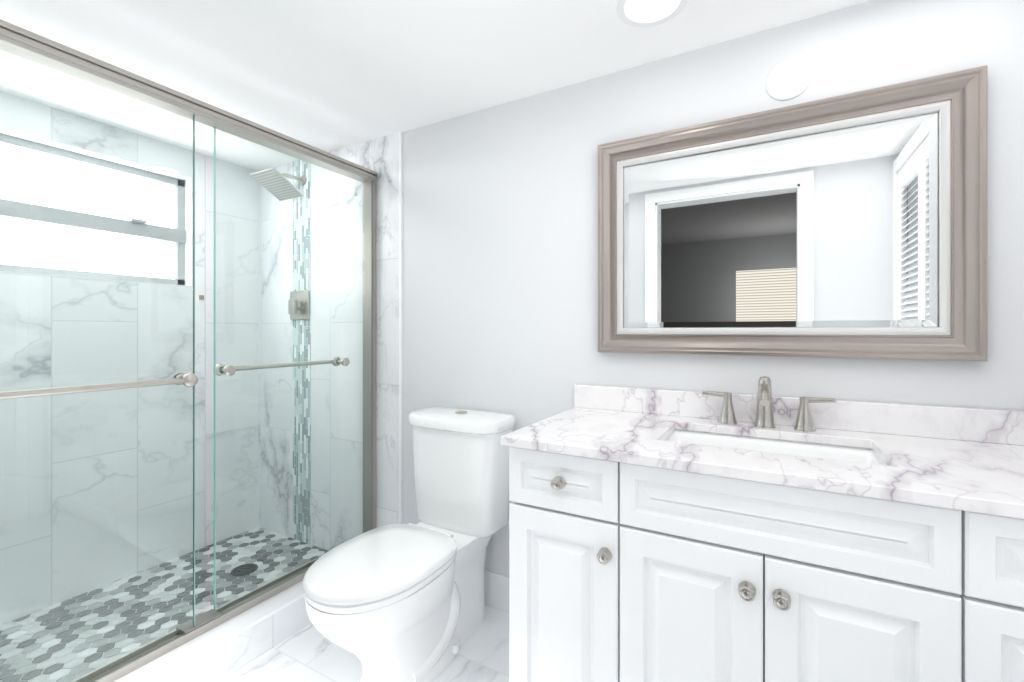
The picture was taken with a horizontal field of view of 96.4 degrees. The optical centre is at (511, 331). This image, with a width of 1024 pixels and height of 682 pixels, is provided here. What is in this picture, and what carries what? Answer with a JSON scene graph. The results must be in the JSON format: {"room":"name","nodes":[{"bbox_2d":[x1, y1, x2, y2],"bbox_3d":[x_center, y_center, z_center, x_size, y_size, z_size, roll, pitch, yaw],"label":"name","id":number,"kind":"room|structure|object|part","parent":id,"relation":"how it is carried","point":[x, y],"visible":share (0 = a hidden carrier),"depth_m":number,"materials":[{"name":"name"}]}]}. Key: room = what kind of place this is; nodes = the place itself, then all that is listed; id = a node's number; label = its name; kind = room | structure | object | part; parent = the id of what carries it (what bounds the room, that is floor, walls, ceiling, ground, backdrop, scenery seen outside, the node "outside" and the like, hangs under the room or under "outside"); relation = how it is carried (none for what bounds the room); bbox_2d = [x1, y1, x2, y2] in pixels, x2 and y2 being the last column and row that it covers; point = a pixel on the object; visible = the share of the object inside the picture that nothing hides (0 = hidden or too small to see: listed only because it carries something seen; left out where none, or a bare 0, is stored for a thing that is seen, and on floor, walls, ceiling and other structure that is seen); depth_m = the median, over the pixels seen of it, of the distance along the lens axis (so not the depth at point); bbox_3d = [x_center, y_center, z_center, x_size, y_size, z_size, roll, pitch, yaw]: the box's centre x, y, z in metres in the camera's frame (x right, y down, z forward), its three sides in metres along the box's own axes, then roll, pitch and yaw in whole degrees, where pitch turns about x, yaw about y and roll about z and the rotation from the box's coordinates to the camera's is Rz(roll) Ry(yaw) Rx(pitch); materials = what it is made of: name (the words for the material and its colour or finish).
{"room":"bathroom","nodes":[
{"label":"bathroom","id":0,"kind":"room"},
{"bbox_2d":[0,91,257,624],"bbox_3d":[-1.948,0.110,2.108,0.130,2.130,1.800,0,0,29],"label":"wall","id":1,"kind":"structure","parent":0,"point":[204,353],"depth_m":2.17,"materials":[{"name":"tile"}]},
{"bbox_2d":[0,127,191,286],"bbox_3d":[-1.944,-0.522,2.089,0.107,0.575,0.830,0,0,29],"label":"window","id":2,"kind":"structure","parent":1,"relation":"in","point":[149,174],"depth_m":2.12,"materials":[{"name":"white glass"}]},
{"bbox_3d":[-1.979,-0.522,2.109,0.005,0.575,0.830,0,0,29],"label":"window glass glow","id":3,"kind":"part","parent":2,"relation":"part of","materials":[{"name":"white glass"}]},
{"bbox_2d":[220,606,508,681],"bbox_3d":[-0.451,1.225,1.272,3.560,0.100,1.800,0,0,29],"label":"floor","id":4,"kind":"structure","parent":0,"point":[309,653],"depth_m":1.63,"materials":[{"name":"tile"}]},
{"bbox_2d":[0,526,327,681],"bbox_3d":[-1.512,1.172,1.864,0.870,0.006,1.540,0,0,29],"label":"shower floor","id":5,"kind":"structure","parent":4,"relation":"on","point":[204,579],"depth_m":1.93,"materials":[{"name":"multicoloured tile"}]},
{"bbox_2d":[231,563,257,575],"bbox_3d":[-1.309,1.167,2.238,0.116,0.004,0.116,0,0,29],"label":"shower drain","id":6,"kind":"object","parent":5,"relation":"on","point":[249,567],"depth_m":2.23,"materials":[{"name":"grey metal"}]},
{"bbox_2d":[72,555,322,681],"bbox_3d":[-1.049,1.107,1.606,0.200,0.137,1.540,0,0,29],"label":"shower curb","id":7,"kind":"object","parent":4,"relation":"on","point":[219,663],"depth_m":1.58,"materials":[{"name":"tile"}]},
{"bbox_2d":[0,19,376,681],"bbox_3d":[-1.073,0.127,1.616,0.182,1.823,1.528,0,0,29],"label":"shower door","id":8,"kind":"structure","parent":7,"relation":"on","point":[17,41],"depth_m":1.54,"materials":[{"name":"clear glass"}]},
{"bbox_3d":[-1.250,0.135,1.268,0.008,1.783,0.673,0,0,29],"label":"glass","id":9,"kind":"part","parent":8,"relation":"part of","materials":[{"name":"clear glass"}]},
{"bbox_3d":[-0.901,0.135,1.954,0.008,1.783,0.697,0,0,29],"label":"glass","id":10,"kind":"part","parent":8,"relation":"part of","materials":[{"name":"clear glass"}]},
{"bbox_3d":[-1.049,1.044,1.606,0.200,0.012,1.540,0,0,29],"label":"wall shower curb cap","id":11,"kind":"part","parent":7,"relation":"part of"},
{"bbox_2d":[303,407,514,681],"bbox_3d":[-0.350,0.751,1.616,0.440,0.848,0.796,0,0,29],"label":"toilet","id":12,"kind":"object","parent":4,"relation":"on","point":[397,603],"visible":1,"depth_m":1.58,"materials":[{"name":"white ceramic"}]},
{"bbox_2d":[501,440,1023,681],"bbox_3d":[0.667,0.745,1.195,1.268,0.860,0.576,0,0,29],"label":"bathroom vanity","id":13,"kind":"object","parent":4,"relation":"on","point":[663,535],"depth_m":0.99,"materials":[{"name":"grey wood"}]},
{"bbox_3d":[0.130,0.398,1.211,0.308,0.155,0.020,0,0,29],"label":"drawer","id":14,"kind":"part","parent":13,"relation":"part of","materials":[{"name":"white wood"}]},
{"bbox_3d":[0.130,0.772,1.211,0.308,0.581,0.020,0,0,29],"label":"door","id":15,"kind":"part","parent":13,"relation":"part of","materials":[{"name":"white wood"}]},
{"bbox_3d":[0.404,0.772,1.058,0.310,0.581,0.020,0,0,29],"label":"door","id":16,"kind":"part","parent":13,"relation":"part of","materials":[{"name":"white wood"}]},
{"bbox_2d":[501,384,1023,511],"bbox_3d":[0.664,0.260,1.199,1.278,0.111,0.572,0,0,29],"label":"countertop","id":17,"kind":"structure","parent":13,"relation":"on","point":[963,455],"depth_m":1.24,"materials":[{"name":"white stone"}]},
{"bbox_2d":[701,376,836,431],"bbox_3d":[0.745,0.213,1.350,0.356,0.153,0.153,0,0,29],"label":"faucet","id":18,"kind":"object","parent":17,"relation":"on","point":[764,422],"depth_m":1.37,"materials":[{"name":"silver metal"}]},
{"bbox_3d":[0.540,0.398,0.981,0.623,0.155,0.020,0,0,29],"label":"drawer","id":19,"kind":"part","parent":13,"relation":"part of","materials":[{"name":"white wood"}]},
{"bbox_3d":[0.677,0.772,0.905,0.310,0.581,0.020,0,0,29],"label":"door","id":20,"kind":"part","parent":13,"relation":"part of","materials":[{"name":"white wood"}]},
{"bbox_3d":[0.957,0.619,0.748,0.321,0.273,0.020,0,0,29],"label":"drawer","id":21,"kind":"part","parent":13,"relation":"part of","materials":[{"name":"white wood"}]},
{"bbox_3d":[0.957,0.398,0.748,0.321,0.155,0.020,0,0,29],"label":"drawer","id":22,"kind":"part","parent":13,"relation":"part of","materials":[{"name":"white wood"}]},
{"bbox_2d":[0,0,870,170],"bbox_3d":[-0.451,-1.005,1.272,3.560,0.100,1.800,0,0,29],"label":"ceiling","id":23,"kind":"structure","parent":0,"point":[328,75],"depth_m":1.57,"materials":[{"name":"paint"}]},
{"bbox_2d":[616,0,687,26],"bbox_3d":[0.407,-0.952,1.331,0.204,0.006,0.204,0,0,29],"label":"recessed light","id":24,"kind":"object","parent":23,"relation":"in","point":[645,9],"depth_m":1.36,"materials":[{"name":"white plastic"}]},
{"bbox_3d":[0.407,-0.952,1.331,0.204,0.006,0.204,0,0,29],"label":"recessed ceiling light ring","id":25,"kind":"part","parent":24,"relation":"part of","materials":[{"name":"white plastic"}]},
{"bbox_2d":[402,0,1023,576],"bbox_3d":[-0.044,0.110,2.001,3.560,2.130,0.130,0,0,29],"label":"wall","id":26,"kind":"structure","parent":0,"point":[500,258],"depth_m":1.73,"materials":[{"name":"paint"}]},
{"bbox_2d":[258,132,398,550],"bbox_3d":[-1.029,0.110,2.472,1.120,2.130,0.008,0,0,29],"label":"tile","id":27,"kind":"structure","parent":26,"relation":"attached to","point":[380,156],"depth_m":2.41,"materials":[{"name":"white tile"}]},
{"bbox_2d":[293,160,310,543],"bbox_3d":[-1.171,0.110,2.546,0.150,2.130,0.002,0,0,29],"label":"accent tile strip","id":28,"kind":"object","parent":27,"relation":"attached to","point":[302,487],"depth_m":2.54,"materials":[{"name":"tile"}]},
{"bbox_2d":[249,167,306,200],"bbox_3d":[-1.217,-0.791,2.432,0.200,0.148,0.247,0,0,29],"label":"shower head","id":29,"kind":"object","parent":28,"relation":"attached to","point":[271,188],"depth_m":2.40},
{"bbox_2d":[288,290,309,319],"bbox_3d":[-1.193,-0.143,2.523,0.160,0.160,0.060,0,0,29],"label":"shower valve","id":30,"kind":"object","parent":28,"relation":"attached to","point":[292,304],"depth_m":2.52,"materials":[{"name":"silver metal"}]},
{"bbox_2d":[399,132,401,523],"bbox_3d":[-0.535,0.110,2.196,0.012,2.130,0.008,0,0,29],"label":"trim","id":31,"kind":"structure","parent":26,"relation":"attached to","point":[400,327],"depth_m":2.19,"materials":[{"name":"white"}]},
{"bbox_2d":[484,569,508,613],"bbox_3d":[-0.138,1.100,1.974,0.898,0.150,0.008,0,0,29],"label":"baseboard","id":32,"kind":"structure","parent":26,"relation":"attached to","point":[496,591],"depth_m":1.93,"materials":[{"name":"wood"}]},
{"bbox_2d":[766,59,811,100],"bbox_3d":[0.857,-0.780,1.418,0.124,0.124,0.008,0,0,29],"label":"round cover plate","id":33,"kind":"object","parent":26,"relation":"attached to","point":[789,79],"visible":1,"depth_m":1.42,"materials":[{"name":"white plastic"}]},
{"bbox_2d":[598,65,987,360],"bbox_3d":[0.776,-0.303,1.444,1.041,0.763,0.038,0,0,29],"label":"mirror","id":34,"kind":"object","parent":26,"relation":"attached to","point":[853,225],"visible":0.98,"depth_m":1.38,"materials":[{"name":"grey metal"}]},
{"bbox_3d":[0.782,-0.303,1.454,0.867,0.589,0.004,0,0,29],"label":"glass","id":35,"kind":"part","parent":34,"relation":"part of","materials":[{"name":"white"}]},
{"bbox_2d":[574,384,1023,449],"bbox_3d":[0.799,0.247,1.440,1.277,0.086,0.018,0,0,29],"label":"backsplash","id":36,"kind":"structure","parent":26,"relation":"attached to","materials":[{"name":"stone"}]}
]}

